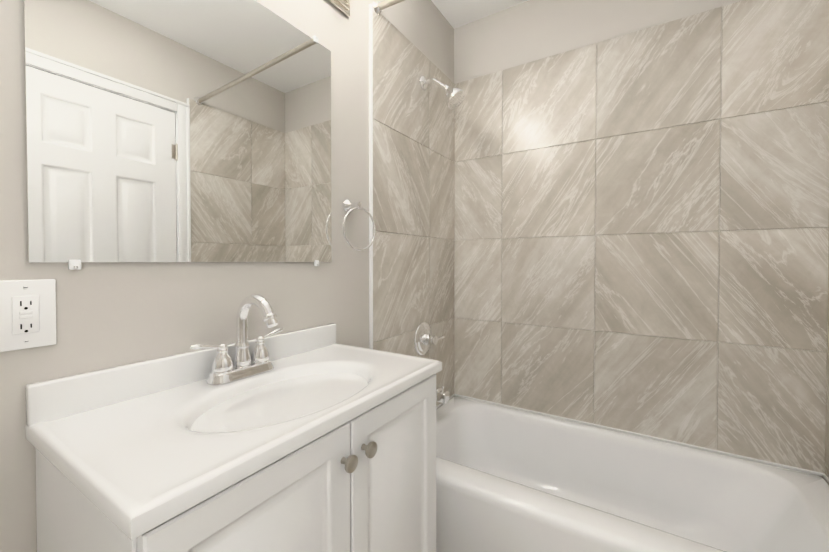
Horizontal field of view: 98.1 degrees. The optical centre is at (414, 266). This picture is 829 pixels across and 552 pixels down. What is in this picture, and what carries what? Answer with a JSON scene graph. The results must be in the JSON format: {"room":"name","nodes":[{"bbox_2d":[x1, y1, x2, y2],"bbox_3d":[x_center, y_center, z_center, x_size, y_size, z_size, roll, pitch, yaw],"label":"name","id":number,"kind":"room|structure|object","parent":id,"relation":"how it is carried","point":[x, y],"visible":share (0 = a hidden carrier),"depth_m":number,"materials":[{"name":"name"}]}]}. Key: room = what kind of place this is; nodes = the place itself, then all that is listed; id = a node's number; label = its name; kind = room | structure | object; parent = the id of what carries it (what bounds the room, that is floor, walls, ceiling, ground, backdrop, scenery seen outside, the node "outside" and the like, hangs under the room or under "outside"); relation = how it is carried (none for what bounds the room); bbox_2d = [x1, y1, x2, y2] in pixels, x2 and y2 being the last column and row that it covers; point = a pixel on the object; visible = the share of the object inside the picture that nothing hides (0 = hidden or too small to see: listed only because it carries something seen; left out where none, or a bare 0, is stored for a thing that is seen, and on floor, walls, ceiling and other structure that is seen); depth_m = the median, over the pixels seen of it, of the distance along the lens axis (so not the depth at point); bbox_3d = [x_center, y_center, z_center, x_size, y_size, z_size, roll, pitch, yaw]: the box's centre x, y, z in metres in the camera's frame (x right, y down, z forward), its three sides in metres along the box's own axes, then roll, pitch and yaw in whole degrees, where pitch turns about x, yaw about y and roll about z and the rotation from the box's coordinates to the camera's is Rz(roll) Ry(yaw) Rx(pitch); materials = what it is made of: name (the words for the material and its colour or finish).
{"room":"bathroom","nodes":[
{"label":"bathroom","id":0,"kind":"room"},
{"bbox_2d":[0,0,453,551],"bbox_3d":[-0.494,-0.114,1.057,0.112,2.535,2.790,1,1,32],"label":"wall","id":1,"kind":"structure","parent":0,"point":[177,130],"depth_m":0.85,"materials":[{"name":"beige paint"}]},
{"bbox_2d":[0,279,56,351],"bbox_3d":[-0.697,0.086,0.644,0.009,0.124,0.080,1,1,32],"label":"outlet","id":2,"kind":"object","parent":1,"relation":"attached to","point":[27,314],"visible":1,"depth_m":0.64,"materials":[{"name":"white plastic"}]},
{"bbox_2d":[328,0,349,17],"bbox_3d":[-0.435,-1.018,0.924,0.138,0.181,0.920,1,1,32],"label":"vent","id":3,"kind":"object","parent":1,"relation":"attached to","point":[343,6],"visible":1,"depth_m":1.31,"materials":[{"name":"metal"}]},
{"bbox_2d":[342,199,375,250],"bbox_3d":[-0.221,-0.157,1.341,0.070,0.197,0.160,1,1,32],"label":"towel ring","id":4,"kind":"object","parent":1,"relation":"attached to","point":[349,205],"visible":1,"depth_m":1.33,"materials":[{"name":"silver metal"}]},
{"bbox_2d":[369,4,454,408],"bbox_3d":[0.028,0.039,1.790,0.019,2.208,0.774,1,1,32],"label":"wall tile","id":5,"kind":"structure","parent":1,"relation":"attached to","point":[411,186],"depth_m":1.69,"materials":[{"name":"beige tile"}]},
{"bbox_2d":[370,0,404,14],"bbox_3d":[0.501,-1.059,1.106,1.528,0.060,0.125,1,1,32],"label":"shower rod","id":6,"kind":"object","parent":5,"relation":"attached to","point":[379,6],"visible":0.96,"depth_m":1.46,"materials":[{"name":"silver metal"}]},
{"bbox_2d":[414,322,443,355],"bbox_3d":[0.079,0.363,1.798,0.076,0.168,0.180,1,1,32],"label":"shower valve","id":7,"kind":"object","parent":5,"relation":"attached to","point":[424,338],"visible":1,"depth_m":1.77,"materials":[{"name":"silver metal"}]},
{"bbox_2d":[436,386,448,403],"bbox_3d":[0.102,0.624,1.780,0.140,0.084,0.072,1,1,32],"label":"tub spout","id":8,"kind":"object","parent":5,"relation":"attached to","point":[442,396],"visible":0.58,"depth_m":1.74,"materials":[{"name":"silver metal"}]},
{"bbox_2d":[420,75,465,109],"bbox_3d":[0.138,-0.853,1.736,0.225,0.195,0.102,1,1,32],"label":"shower head","id":9,"kind":"object","parent":5,"relation":"attached to","point":[454,98],"visible":1,"depth_m":1.71},
{"bbox_2d":[431,0,528,28],"bbox_3d":[0.191,-1.405,0.608,1.730,0.060,2.790,1,1,32],"label":"ceiling","id":10,"kind":"structure","parent":0,"point":[457,13],"depth_m":1.94,"materials":[{"name":"white paint"}]},
{"bbox_2d":[454,0,826,481],"bbox_3d":[0.949,-0.124,1.739,1.630,2.535,0.100,1,1,32],"label":"wall","id":11,"kind":"structure","parent":0,"point":[524,33],"depth_m":1.83,"materials":[{"name":"beige paint"}]},
{"bbox_2d":[454,0,828,475],"bbox_3d":[0.875,-0.149,1.715,1.530,1.831,0.019,1,1,32],"label":"wall tile","id":12,"kind":"structure","parent":11,"relation":"attached to","point":[641,229],"depth_m":1.58,"materials":[{"name":"beige tile"}]},
{"bbox_3d":[0.191,1.190,0.646,1.730,0.060,2.790,1,1,32],"label":"floor","id":13,"kind":"structure","parent":0,"visible":0},
{"bbox_2d":[25,294,441,551],"bbox_3d":[-0.301,0.613,0.851,0.466,1.088,0.762,1,1,32],"label":"bathroom vanity","id":14,"kind":"object","parent":13,"relation":"on","point":[316,439],"visible":1,"depth_m":0.69,"materials":[{"name":"white wood"}]},
{"bbox_2d":[188,294,283,384],"bbox_3d":[-0.399,0.173,0.897,0.165,0.211,0.265,1,1,32],"label":"faucet","id":15,"kind":"object","parent":14,"relation":"on","point":[247,369],"depth_m":0.91,"materials":[{"name":"silver metal"}]},
{"bbox_2d":[436,396,828,551],"bbox_3d":[0.671,0.959,1.406,1.500,0.380,0.756,1,1,32],"label":"bathtub","id":16,"kind":"object","parent":13,"relation":"on","point":[508,479],"visible":0.79,"depth_m":1.42,"materials":[{"name":"white ceramic"}]},
{"bbox_3d":[0.881,-0.101,0.193,0.100,2.535,2.790,1,1,32],"label":"wall","id":17,"kind":"structure","parent":0,"visible":0},
{"bbox_2d":[822,243,828,482],"bbox_3d":[1.316,0.050,1.000,0.019,2.208,0.740,1,1,32],"label":"wall tile","id":18,"kind":"structure","parent":17,"relation":"attached to","point":[826,476],"depth_m":1.31,"materials":[{"name":"beige tile"}]}
]}

